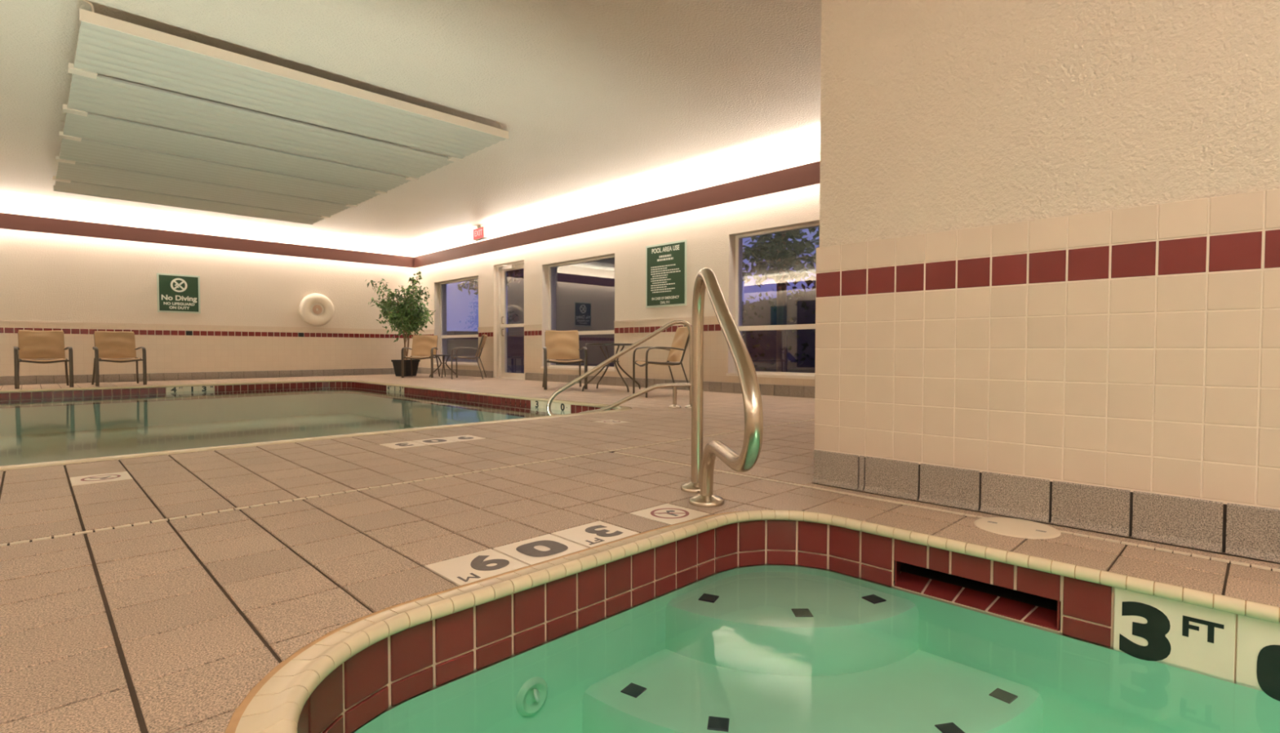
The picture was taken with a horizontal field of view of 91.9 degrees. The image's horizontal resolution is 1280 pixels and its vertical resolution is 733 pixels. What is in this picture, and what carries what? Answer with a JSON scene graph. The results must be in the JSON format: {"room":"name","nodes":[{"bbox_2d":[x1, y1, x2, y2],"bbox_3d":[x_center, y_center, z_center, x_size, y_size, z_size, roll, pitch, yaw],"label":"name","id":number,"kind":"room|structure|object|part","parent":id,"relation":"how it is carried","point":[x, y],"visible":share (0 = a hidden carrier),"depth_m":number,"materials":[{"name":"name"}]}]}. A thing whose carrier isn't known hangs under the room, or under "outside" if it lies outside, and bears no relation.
{"room":"indoor swimming pool","nodes":[
{"label":"indoor swimming pool","id":0,"kind":"room"},
{"bbox_2d":[0,197,420,385],"bbox_3d":[-8.952,-1.264,11.072,10.950,3.150,0.216,-2,2,-45],"label":"wall","id":1,"kind":"structure","parent":0,"point":[249,319],"depth_m":11.54,"materials":[{"name":"paint"}]},
{"bbox_2d":[156,273,200,313],"bbox_3d":[-8.485,-1.340,11.391,0.640,0.700,0.013,-2,2,-45],"label":"sign","id":2,"kind":"object","parent":1,"relation":"attached to","point":[176,293],"visible":1,"depth_m":11.38,"materials":[{"name":"green plastic"}]},
{"bbox_2d":[0,212,413,267],"bbox_3d":[-8.753,-2.299,10.771,9.990,0.245,0.020,-2,2,-45],"label":"valance","id":3,"kind":"object","parent":1,"relation":"attached to","point":[7,221],"visible":1,"depth_m":11.26,"materials":[{"name":"red paint"}]},
{"bbox_2d":[0,367,420,385],"bbox_3d":[-8.917,0.194,11.007,10.450,0.138,0.018,-2,2,-45],"label":"baseboard","id":4,"kind":"structure","parent":1,"relation":"attached to","point":[31,380],"depth_m":11.54,"materials":[{"name":"grey tile"}]},
{"bbox_2d":[298,293,333,325],"bbox_3d":[-6.780,-1.192,12.969,0.699,0.680,0.170,-2,2,-45],"label":"buoy","id":5,"kind":"object","parent":1,"relation":"hanging from","point":[315,308],"visible":1,"depth_m":12.92,"materials":[{"name":"white plastic"}]},
{"bbox_3d":[-6.794,-1.193,12.996,0.320,0.320,0.082,-2,2,-45],"label":"plate","id":6,"kind":"part","parent":5,"relation":"part of","materials":[{"name":"plastic"}]},
{"bbox_2d":[391,360,420,376],"bbox_3d":[-5.002,0.029,13.221,0.410,0.345,0.410,1,2,25],"label":"pot","id":7,"kind":"object","parent":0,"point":[397,364],"depth_m":13.10,"materials":[{"name":"black plastic"}]},
{"bbox_2d":[0,0,821,248],"bbox_3d":[-3.022,-2.583,5.022,10.950,0.120,17.100,-2,2,-45],"label":"ceiling","id":8,"kind":"structure","parent":0,"point":[596,100],"depth_m":5.48,"materials":[{"name":"white paint"}]},
{"bbox_2d":[52,0,508,224],"bbox_3d":[-4.827,-2.519,7.627,3.405,0.168,6.384,-2,2,-45],"label":"ceiling panel","id":9,"kind":"object","parent":8,"relation":"hanging from","point":[107,46],"visible":1,"depth_m":6.43,"materials":[{"name":"white metal"}]},
{"bbox_3d":[-7.641,-2.472,8.178,0.170,0.039,0.125,-2,2,-45],"label":"joint plate","id":10,"kind":"part","parent":9,"relation":"part of","materials":[{"name":"beige metal"}]},
{"bbox_3d":[-6.813,-2.447,7.339,0.170,0.039,0.125,-2,2,-45],"label":"joint plate","id":11,"kind":"part","parent":9,"relation":"part of","materials":[{"name":"white metal"}]},
{"bbox_3d":[-6.005,-2.423,6.520,0.170,0.039,0.125,-2,2,-45],"label":"joint plate","id":12,"kind":"part","parent":9,"relation":"part of","materials":[{"name":"white metal"}]},
{"bbox_3d":[-5.303,-2.402,5.809,0.170,0.039,0.125,-2,2,-45],"label":"joint plate","id":13,"kind":"part","parent":9,"relation":"part of","materials":[{"name":"white metal"}]},
{"bbox_3d":[-4.488,-2.378,4.983,0.170,0.039,0.125,-2,2,-45],"label":"joint plate","id":14,"kind":"part","parent":9,"relation":"part of","materials":[{"name":"white metal"}]},
{"bbox_3d":[-6.790,-2.512,9.618,3.345,0.030,0.770,-2,2,-45],"label":"heater panel","id":15,"kind":"part","parent":9,"relation":"part of","materials":[{"name":"grey metal"}]},
{"bbox_3d":[-6.075,-2.491,8.894,3.345,0.030,1.095,-2,2,-45],"label":"heater panel","id":16,"kind":"part","parent":9,"relation":"part of","materials":[{"name":"grey metal"}]},
{"bbox_3d":[-5.257,-2.466,8.065,3.345,0.030,1.065,-2,2,-45],"label":"heater panel","id":17,"kind":"part","parent":9,"relation":"part of","materials":[{"name":"metal"}]},
{"bbox_3d":[-4.502,-2.444,7.300,3.345,0.030,0.915,-2,2,-45],"label":"heater panel","id":18,"kind":"part","parent":9,"relation":"part of","materials":[{"name":"metal"}]},
{"bbox_3d":[-3.744,-2.421,6.532,3.345,0.030,1.075,-2,2,-45],"label":"heater panel","id":19,"kind":"part","parent":9,"relation":"part of","materials":[{"name":"metal"}]},
{"bbox_3d":[-2.950,-2.398,5.727,3.345,0.030,1.015,-2,2,-45],"label":"heater panel","id":20,"kind":"part","parent":9,"relation":"part of","materials":[{"name":"metal"}]},
{"bbox_3d":[-5.324,-2.536,10.463,0.130,0.039,0.125,-2,2,-45],"label":"joint plate","id":21,"kind":"part","parent":9,"relation":"part of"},
{"bbox_3d":[-4.495,-2.511,9.624,0.130,0.039,0.125,-2,2,-45],"label":"joint plate","id":22,"kind":"part","parent":9,"relation":"part of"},
{"bbox_3d":[-3.688,-2.487,8.805,0.130,0.039,0.125,-2,2,-45],"label":"joint plate","id":23,"kind":"part","parent":9,"relation":"part of","materials":[{"name":"beige metal"}]},
{"bbox_3d":[-2.985,-2.466,8.094,0.130,0.039,0.125,-2,2,-45],"label":"joint plate","id":24,"kind":"part","parent":9,"relation":"part of","materials":[{"name":"white metal"}]},
{"bbox_3d":[-2.171,-2.442,7.268,0.130,0.039,0.125,-2,2,-45],"label":"joint plate","id":25,"kind":"part","parent":9,"relation":"part of","materials":[{"name":"white metal"}]},
{"bbox_2d":[473,225,488,240],"bbox_3d":[-3.086,-2.592,11.985,0.105,0.260,0.400,-2,2,-45],"label":"exit sign","id":26,"kind":"object","parent":8,"relation":"hanging from","point":[481,233],"visible":1,"depth_m":11.91,"materials":[{"name":"red plastic"}]},
{"bbox_2d":[419,144,820,398],"bbox_3d":[-0.619,-1.234,10.197,0.316,3.150,13.167,-2,2,-45],"label":"wall","id":27,"kind":"structure","parent":0,"point":[709,233],"depth_m":9.37,"materials":[{"name":"paint"}]},
{"bbox_2d":[433,276,478,365],"bbox_3d":[-3.942,-0.964,13.514,0.240,1.865,1.990,-2,2,-45],"label":"window","id":28,"kind":"structure","parent":27,"relation":"in","point":[442,336],"depth_m":14.19,"materials":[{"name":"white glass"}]},
{"bbox_3d":[-3.971,-0.050,13.512,0.160,0.038,1.990,-2,2,-45],"label":"sill","id":29,"kind":"part","parent":28,"relation":"part of","materials":[{"name":"white paint"}]},
{"bbox_3d":[-3.885,-0.081,13.596,0.080,0.035,1.860,-2,2,-45],"label":"rail","id":30,"kind":"part","parent":28,"relation":"part of","materials":[{"name":"beige metal"}]},
{"bbox_2d":[493,260,524,379],"bbox_3d":[-2.485,-0.879,12.003,0.212,2.246,1.070,-2,2,-45],"label":"door","id":31,"kind":"structure","parent":27,"relation":"in","point":[501,282],"depth_m":12.28,"materials":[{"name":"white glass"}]},
{"bbox_3d":[-2.793,-0.893,12.380,0.120,2.240,0.100,-2,2,-45],"label":"frame","id":32,"kind":"part","parent":31,"relation":"part of","materials":[{"name":"beige metal"}]},
{"bbox_3d":[-2.720,-0.794,12.245,0.049,0.392,0.020,-2,2,-45],"label":"pull handle","id":33,"kind":"part","parent":31,"relation":"part of","materials":[{"name":"silver metal"}]},
{"bbox_3d":[-2.422,-1.912,11.982,0.050,0.080,0.675,-2,2,-45],"label":"rail","id":34,"kind":"part","parent":31,"relation":"part of","materials":[{"name":"beige metal"}]},
{"bbox_3d":[-2.423,0.177,12.042,0.050,0.100,0.675,-2,2,-45],"label":"rail","id":35,"kind":"part","parent":31,"relation":"part of","materials":[{"name":"white metal"}]},
{"bbox_2d":[541,255,615,371],"bbox_3d":[-1.010,-0.877,10.543,0.240,1.865,1.980,-2,2,-45],"label":"window","id":36,"kind":"structure","parent":27,"relation":"in","point":[551,366],"depth_m":10.90,"materials":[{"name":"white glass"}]},
{"bbox_3d":[-1.039,0.037,10.541,0.160,0.038,1.980,-2,2,-45],"label":"sill","id":37,"kind":"part","parent":36,"relation":"part of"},
{"bbox_3d":[-0.953,0.006,10.625,0.080,0.035,1.850,-2,2,-45],"label":"rail","id":38,"kind":"part","parent":36,"relation":"part of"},
{"bbox_2d":[413,160,820,267],"bbox_3d":[-0.816,-2.266,9.824,0.020,0.245,12.477,-2,2,-45],"label":"valance","id":39,"kind":"object","parent":27,"relation":"attached to","point":[806,175],"visible":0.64,"depth_m":8.82,"materials":[{"name":"red paint"}]},
{"bbox_2d":[420,367,814,398],"bbox_3d":[-0.738,0.224,10.143,0.018,0.138,12.697,-2,2,-45],"label":"baseboard","id":40,"kind":"structure","parent":27,"relation":"attached to","point":[808,392],"depth_m":9.22,"materials":[{"name":"grey tile"}]},
{"bbox_2d":[645,240,686,307],"bbox_3d":[0.369,-1.329,8.979,0.012,0.920,0.800,-2,2,-45],"label":"sign","id":41,"kind":"object","parent":27,"relation":"attached to","point":[665,263],"visible":1,"depth_m":8.96,"materials":[{"name":"green plastic"}]},
{"bbox_2d":[650,253,680,293],"bbox_3d":[0.368,-1.349,8.972,0.001,0.533,0.587,-2,2,-45],"label":"print","id":42,"kind":"object","parent":41,"relation":"attached to","point":[666,255],"depth_m":9.02},
{"bbox_2d":[726,222,819,379],"bbox_3d":[1.933,-0.789,7.562,0.240,1.865,2.000,-2,2,-45],"label":"window","id":43,"kind":"structure","parent":27,"relation":"in","point":[738,238],"depth_m":7.98,"materials":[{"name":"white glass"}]},
{"bbox_3d":[1.904,0.125,7.560,0.160,0.038,2.000,-2,2,-45],"label":"sill","id":44,"kind":"part","parent":43,"relation":"part of","materials":[{"name":"white paint"}]},
{"bbox_3d":[1.989,0.094,7.643,0.080,0.035,1.870,-2,2,-45],"label":"rail","id":45,"kind":"part","parent":43,"relation":"part of","materials":[{"name":"white metal"}]},
{"bbox_2d":[0,373,1279,732],"bbox_3d":[-3.064,0.441,5.069,10.462,0.011,16.700,-2,2,-45],"label":"floor","id":46,"kind":"structure","parent":0,"point":[161,627],"depth_m":1.99,"materials":[{"name":"tile"}]},
{"bbox_2d":[13,329,73,389],"bbox_3d":[-8.992,-0.120,9.320,0.645,0.868,0.626,2,2,44],"label":"patio chair","id":47,"kind":"object","parent":46,"relation":"on","point":[33,346],"visible":1,"depth_m":9.39,"materials":[{"name":"beige fabric"}]},
{"bbox_3d":[-8.973,0.041,8.906,0.040,0.564,0.046,2,2,44],"label":"leg","id":48,"kind":"part","parent":47,"relation":"part of","materials":[{"name":"brown metal"}]},
{"bbox_3d":[-9.152,-0.337,9.468,0.201,0.442,0.505,2,2,44],"label":"backrest","id":49,"kind":"part","parent":47,"relation":"part of","materials":[{"name":"beige fabric"}]},
{"bbox_3d":[-8.918,-0.088,9.251,0.395,0.058,0.480,2,2,44],"label":"seat","id":50,"kind":"part","parent":47,"relation":"part of","materials":[{"name":"beige fabric"}]},
{"bbox_3d":[-8.952,0.086,9.663,0.031,0.436,0.156,-1,2,-36],"label":"leg","id":51,"kind":"part","parent":47,"relation":"part of","materials":[{"name":"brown metal"}]},
{"bbox_3d":[-8.753,-0.276,9.476,0.480,0.059,0.055,1,2,40],"label":"armrest","id":52,"kind":"part","parent":47,"relation":"part of","materials":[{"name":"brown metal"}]},
{"bbox_3d":[-8.573,0.029,9.326,0.040,0.564,0.046,2,2,44],"label":"leg","id":53,"kind":"part","parent":47,"relation":"part of","materials":[{"name":"brown metal"}]},
{"bbox_2d":[91,330,146,386],"bbox_3d":[-8.392,-0.138,9.946,0.634,0.869,0.626,2,2,42],"label":"patio chair","id":54,"kind":"object","parent":46,"relation":"on","point":[108,344],"visible":1,"depth_m":10.01,"materials":[{"name":"beige fabric"}]},
{"bbox_3d":[-8.729,0.080,9.894,0.156,0.436,0.031,1,2,32],"label":"leg","id":55,"kind":"part","parent":54,"relation":"part of","materials":[{"name":"brown metal"}]},
{"bbox_3d":[-8.369,0.023,9.536,0.040,0.564,0.046,2,2,43],"label":"leg","id":56,"kind":"part","parent":54,"relation":"part of","materials":[{"name":"brown metal"}]},
{"bbox_3d":[-8.555,-0.354,10.090,0.189,0.446,0.505,2,2,43],"label":"backrest","id":57,"kind":"part","parent":54,"relation":"part of","materials":[{"name":"beige fabric"}]},
{"bbox_3d":[-8.321,-0.105,9.882,0.395,0.058,0.480,2,2,43],"label":"seat","id":58,"kind":"part","parent":54,"relation":"part of","materials":[{"name":"beige fabric"}]},
{"bbox_3d":[-8.363,0.069,10.293,0.031,0.436,0.156,-1,2,-37],"label":"leg","id":59,"kind":"part","parent":54,"relation":"part of","materials":[{"name":"brown metal"}]},
{"bbox_3d":[-8.161,-0.294,10.111,0.480,0.059,0.055,1,2,39],"label":"armrest","id":60,"kind":"part","parent":54,"relation":"part of","materials":[{"name":"brown metal"}]},
{"bbox_3d":[-7.977,0.011,9.964,0.040,0.564,0.046,2,2,43],"label":"leg","id":61,"kind":"part","parent":54,"relation":"part of","materials":[{"name":"brown metal"}]},
{"bbox_2d":[0,379,631,471],"bbox_3d":[-5.068,0.708,6.598,6.584,0.649,7.984,-2,2,-45],"label":"swimming pool","id":62,"kind":"object","parent":46,"relation":"in","point":[48,427],"visible":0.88,"depth_m":7.06,"materials":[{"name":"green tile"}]},
{"bbox_2d":[364,271,435,376],"bbox_3d":[-5.106,-0.911,13.213,1.423,2.226,1.329,-1,2,-21],"label":"potted ficus","id":63,"kind":"object","parent":46,"relation":"on","point":[402,316],"visible":1,"depth_m":13.09,"materials":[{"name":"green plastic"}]},
{"bbox_2d":[0,418,814,546],"bbox_3d":[-0.870,0.507,2.855,10.350,0.013,0.026,-2,2,-45],"label":"drain","id":64,"kind":"object","parent":46,"relation":"on","point":[85,532],"visible":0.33,"depth_m":2.45,"materials":[{"name":"beige plastic"}]},
{"bbox_2d":[400,335,439,377],"bbox_3d":[-4.483,-0.215,12.703,0.626,0.870,0.628,0,2,-3],"label":"patio chair","id":65,"kind":"object","parent":46,"relation":"on","point":[422,345],"visible":0.98,"depth_m":12.89,"materials":[{"name":"beige fabric"}]},
{"bbox_3d":[-4.756,-0.057,12.398,0.046,0.564,0.040,0,2,-3],"label":"leg","id":66,"kind":"part","parent":65,"relation":"part of","materials":[{"name":"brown metal"}]},
{"bbox_3d":[-4.765,-0.004,12.905,0.031,0.436,0.156,0,2,-14],"label":"leg","id":67,"kind":"part","parent":65,"relation":"part of","materials":[{"name":"brown metal"}]},
{"bbox_3d":[-4.477,-0.181,12.611,0.480,0.058,0.395,0,2,-3],"label":"seat","id":68,"kind":"part","parent":65,"relation":"part of","materials":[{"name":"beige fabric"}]},
{"bbox_3d":[-4.495,-0.436,12.918,0.505,0.441,0.185,0,2,-3],"label":"backrest","id":69,"kind":"part","parent":65,"relation":"part of","materials":[{"name":"beige fabric"}]},
{"bbox_3d":[-4.176,-0.057,12.431,0.046,0.564,0.040,0,2,-3],"label":"leg","id":70,"kind":"part","parent":65,"relation":"part of","materials":[{"name":"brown metal"}]},
{"bbox_3d":[-4.225,-0.004,12.936,0.031,0.436,0.156,0,2,7],"label":"leg","id":71,"kind":"part","parent":65,"relation":"part of","materials":[{"name":"brown metal"}]},
{"bbox_2d":[429,354,457,377],"bbox_3d":[-4.016,-0.010,12.647,0.500,0.463,0.500,1,2,34],"label":"side table","id":72,"kind":"object","parent":46,"relation":"on","point":[437,355],"visible":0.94,"depth_m":12.62,"materials":[{"name":"brown metal"}]},
{"bbox_3d":[-4.172,0.003,12.617,0.244,0.439,0.024,0,2,-11],"label":"leg","id":73,"kind":"part","parent":72,"relation":"part of","materials":[{"name":"brown metal"}]},
{"bbox_3d":[-3.985,0.007,12.491,0.024,0.439,0.244,0,2,-11],"label":"leg","id":74,"kind":"part","parent":72,"relation":"part of","materials":[{"name":"brown metal"}]},
{"bbox_3d":[-4.046,-0.002,12.804,0.024,0.439,0.244,0,2,-11],"label":"leg","id":75,"kind":"part","parent":72,"relation":"part of","materials":[{"name":"brown metal"}]},
{"bbox_3d":[-3.859,0.002,12.678,0.244,0.439,0.024,0,2,-11],"label":"leg","id":76,"kind":"part","parent":72,"relation":"part of","materials":[{"name":"brown metal"}]},
{"bbox_2d":[450,333,487,379],"bbox_3d":[-3.326,-0.197,12.124,0.639,0.868,0.626,0,2,-8],"label":"patio chair","id":77,"kind":"object","parent":46,"relation":"on","point":[482,342],"visible":1,"depth_m":11.91,"materials":[{"name":"brown metal"}]},
{"bbox_3d":[-3.584,-0.039,11.801,0.040,0.564,0.046,0,2,-8],"label":"leg","id":78,"kind":"part","parent":77,"relation":"part of","materials":[{"name":"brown metal"}]},
{"bbox_3d":[-3.662,-0.055,12.375,0.040,0.564,0.046,0,2,-8],"label":"leg","id":79,"kind":"part","parent":77,"relation":"part of","materials":[{"name":"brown metal"}]},
{"bbox_3d":[-3.346,-0.340,11.834,0.480,0.059,0.055,0,2,-11],"label":"armrest","id":80,"kind":"part","parent":77,"relation":"part of","materials":[{"name":"brown metal"}]},
{"bbox_3d":[-3.300,-0.370,11.875,0.596,0.454,0.022,0,2,-8],"label":"rail","id":81,"kind":"part","parent":77,"relation":"part of","materials":[{"name":"brown metal"}]},
{"bbox_3d":[-3.085,0.026,11.890,0.156,0.436,0.031,0,2,3],"label":"leg","id":82,"kind":"part","parent":77,"relation":"part of","materials":[{"name":"brown metal"}]},
{"bbox_3d":[-3.106,-0.411,12.148,0.195,0.439,0.505,0,2,-8],"label":"backrest","id":83,"kind":"part","parent":77,"relation":"part of","materials":[{"name":"beige fabric"}]},
{"bbox_3d":[-3.158,0.011,12.426,0.156,0.436,0.031,-1,2,-18],"label":"leg","id":84,"kind":"part","parent":77,"relation":"part of","materials":[{"name":"brown metal"}]},
{"bbox_2d":[542,329,587,390],"bbox_3d":[-1.131,-0.111,9.167,0.626,0.868,0.643,0,2,-13],"label":"patio chair","id":85,"kind":"object","parent":46,"relation":"on","point":[559,344],"visible":0.99,"depth_m":9.34,"materials":[{"name":"beige fabric"}]},
{"bbox_3d":[-1.348,0.048,8.814,0.046,0.564,0.040,0,2,-13],"label":"leg","id":86,"kind":"part","parent":85,"relation":"part of","materials":[{"name":"brown metal"}]},
{"bbox_3d":[-1.180,-0.329,9.378,0.505,0.444,0.199,0,2,-13],"label":"backrest","id":87,"kind":"part","parent":85,"relation":"part of","materials":[{"name":"beige fabric"}]},
{"bbox_3d":[-1.109,-0.078,9.070,0.480,0.058,0.395,0,2,-13],"label":"seat","id":88,"kind":"part","parent":85,"relation":"part of","materials":[{"name":"beige fabric"}]},
{"bbox_3d":[-0.912,0.098,9.432,0.031,0.436,0.156,0,2,-2],"label":"leg","id":89,"kind":"part","parent":85,"relation":"part of","materials":[{"name":"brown metal"}]},
{"bbox_3d":[-0.782,0.045,8.941,0.046,0.564,0.040,0,2,-13],"label":"leg","id":90,"kind":"part","parent":85,"relation":"part of","materials":[{"name":"brown metal"}]},
{"bbox_2d":[582,343,640,392],"bbox_3d":[-0.394,0.008,8.704,0.740,0.658,0.740,0,2,14],"label":"patio table","id":91,"kind":"object","parent":46,"relation":"on","point":[615,362],"visible":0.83,"depth_m":8.60,"materials":[{"name":"brown metal"}]},
{"bbox_3d":[-0.626,0.024,8.564,0.399,0.634,0.024,-1,2,-31],"label":"leg","id":92,"kind":"part","parent":91,"relation":"part of","materials":[{"name":"brown metal"}]},
{"bbox_3d":[-0.534,0.013,8.937,0.024,0.634,0.399,-1,2,-31],"label":"leg","id":93,"kind":"part","parent":91,"relation":"part of","materials":[{"name":"brown metal"}]},
{"bbox_3d":[-0.253,0.027,8.472,0.024,0.634,0.399,-1,2,-31],"label":"leg","id":94,"kind":"part","parent":91,"relation":"part of","materials":[{"name":"brown metal"}]},
{"bbox_3d":[-0.161,0.016,8.845,0.399,0.634,0.024,-1,2,-31],"label":"leg","id":95,"kind":"part","parent":91,"relation":"part of","materials":[{"name":"brown metal"}]},
{"bbox_2d":[546,320,691,415],"bbox_3d":[-0.176,0.038,6.154,1.505,1.001,0.135,0,2,2],"label":"pool handrail","id":96,"kind":"object","parent":46,"relation":"on","point":[675,385],"visible":0.77,"depth_m":6.12,"materials":[{"name":"silver metal"}]},
{"bbox_3d":[0.345,0.298,6.139,0.038,0.220,0.038,-2,2,-45],"label":"post","id":97,"kind":"part","parent":96,"relation":"part of","materials":[{"name":"silver metal"}]},
{"bbox_2d":[632,326,689,397],"bbox_3d":[0.287,-0.070,7.751,0.624,0.870,0.626,0,2,-16],"label":"patio chair","id":98,"kind":"object","parent":46,"relation":"on","point":[681,340],"visible":0.9,"depth_m":7.74,"materials":[{"name":"beige fabric"}]},
{"bbox_3d":[-0.073,0.074,7.955,0.040,0.564,0.046,0,2,-16],"label":"leg","id":99,"kind":"part","parent":98,"relation":"part of","materials":[{"name":"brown metal"}]},
{"bbox_3d":[0.084,0.090,7.397,0.040,0.564,0.046,0,2,-16],"label":"leg","id":100,"kind":"part","parent":98,"relation":"part of","materials":[{"name":"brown metal"}]},
{"bbox_3d":[0.162,-0.228,8.003,0.480,0.059,0.055,0,2,-12],"label":"armrest","id":101,"kind":"part","parent":98,"relation":"part of","materials":[{"name":"brown metal"}]},
{"bbox_3d":[0.199,-0.038,7.727,0.395,0.058,0.480,0,2,-16],"label":"seat","id":102,"kind":"part","parent":98,"relation":"part of","materials":[{"name":"beige fabric"}]},
{"bbox_3d":[0.314,-0.212,7.462,0.480,0.059,0.055,-1,2,-19],"label":"armrest","id":103,"kind":"part","parent":98,"relation":"part of","materials":[{"name":"brown metal"}]},
{"bbox_3d":[0.354,-0.243,7.510,0.596,0.454,0.022,0,2,-16],"label":"rail","id":104,"kind":"part","parent":98,"relation":"part of","materials":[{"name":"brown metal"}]},
{"bbox_3d":[0.420,0.138,8.075,0.156,0.436,0.031,-1,2,-26],"label":"leg","id":105,"kind":"part","parent":98,"relation":"part of","materials":[{"name":"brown metal"}]},
{"bbox_3d":[0.501,-0.283,7.804,0.180,0.446,0.505,0,2,-16],"label":"backrest","id":106,"kind":"part","parent":98,"relation":"part of","materials":[{"name":"beige fabric"}]},
{"bbox_3d":[0.566,0.153,7.554,0.156,0.436,0.031,0,2,-5],"label":"leg","id":107,"kind":"part","parent":98,"relation":"part of","materials":[{"name":"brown metal"}]},
{"bbox_2d":[680,267,763,506],"bbox_3d":[0.267,0.077,2.124,0.135,0.896,1.005,0,2,-4],"label":"handrail","id":108,"kind":"object","parent":46,"relation":"on","point":[702,463],"visible":1,"depth_m":2.16,"materials":[{"name":"silver metal"}]},
{"bbox_2d":[224,509,1279,732],"bbox_3d":[0.652,0.869,1.032,2.006,0.652,2.261,-2,2,-45],"label":"hot tub","id":109,"kind":"object","parent":46,"relation":"in","point":[767,620],"visible":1,"depth_m":1.66,"materials":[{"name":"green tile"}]},
{"bbox_2d":[611,452,1279,572],"bbox_3d":[1.579,0.540,1.793,0.080,0.013,4.912,-2,2,-45],"label":"drain","id":110,"kind":"object","parent":46,"relation":"on","point":[1228,559],"visible":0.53,"depth_m":1.97,"materials":[{"name":"metal"}]},
{"bbox_2d":[973,517,1061,538],"bbox_3d":[1.230,0.525,2.023,0.244,0.004,0.244,-2,2,-45],"label":"lid","id":111,"kind":"object","parent":46,"relation":"on","point":[1014,527],"visible":1,"depth_m":2.01,"materials":[{"name":"beige plastic"}]},
{"bbox_2d":[814,0,1279,562],"bbox_3d":[3.820,-1.018,2.742,4.471,3.150,4.180,-2,2,-45],"label":"wall","id":112,"kind":"structure","parent":0,"point":[1049,249],"depth_m":2.06,"materials":[{"name":"tile"}]},
{"bbox_2d":[812,449,1279,563],"bbox_3d":[2.579,0.463,1.702,1.216,0.148,3.981,-2,2,-45],"label":"baseboard","id":113,"kind":"structure","parent":112,"relation":"attached to","point":[1233,529],"depth_m":2.03,"materials":[{"name":"grey tile"}]},
{"label":"outside","id":114,"kind":"structure","parent":0,"visible":0},
{"bbox_2d":[446,355,524,373],"bbox_3d":[16.952,-0.771,51.840,83.050,0.001,130.000,-2,2,-45],"label":"ground","id":115,"kind":"structure","parent":114,"point":[510,368],"depth_m":26.26,"materials":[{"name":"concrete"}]},
{"bbox_2d":[446,330,507,355],"bbox_3d":[-16.457,-2.372,65.055,28.000,2.400,6.200,-2,2,-45],"label":"building","id":116,"kind":"structure","parent":115,"relation":"on","point":[451,343],"depth_m":60.20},
{"bbox_2d":[457,269,524,294],"bbox_3d":[-5.379,-2.747,21.768,3.821,5.655,4.070,-2,2,-45],"label":"street tree","id":117,"kind":"object","parent":115,"relation":"on","point":[471,283],"visible":0.05,"depth_m":21.14,"materials":[{"name":"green plant"}]},
{"bbox_2d":[506,257,614,366],"bbox_3d":[-1.520,-3.933,25.648,5.000,7.800,8.200,-2,2,-45],"label":"building","id":118,"kind":"structure","parent":115,"relation":"on","point":[584,291],"depth_m":23.29,"materials":[{"name":"paint"}]},
{"bbox_2d":[742,281,815,373],"bbox_3d":[3.935,-0.944,17.992,1.868,2.405,9.441,0,2,-10],"label":"clipped hedge","id":119,"kind":"object","parent":115,"relation":"on","point":[761,345],"visible":0.36,"depth_m":15.70,"materials":[{"name":"green plant"}]},
{"bbox_2d":[742,226,819,372],"bbox_3d":[2.989,-2.989,12.886,4.221,6.656,5.565,-2,2,-45],"label":"street tree","id":120,"kind":"object","parent":115,"relation":"on","point":[775,252],"visible":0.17,"depth_m":12.95,"materials":[{"name":"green plant"}]}
]}

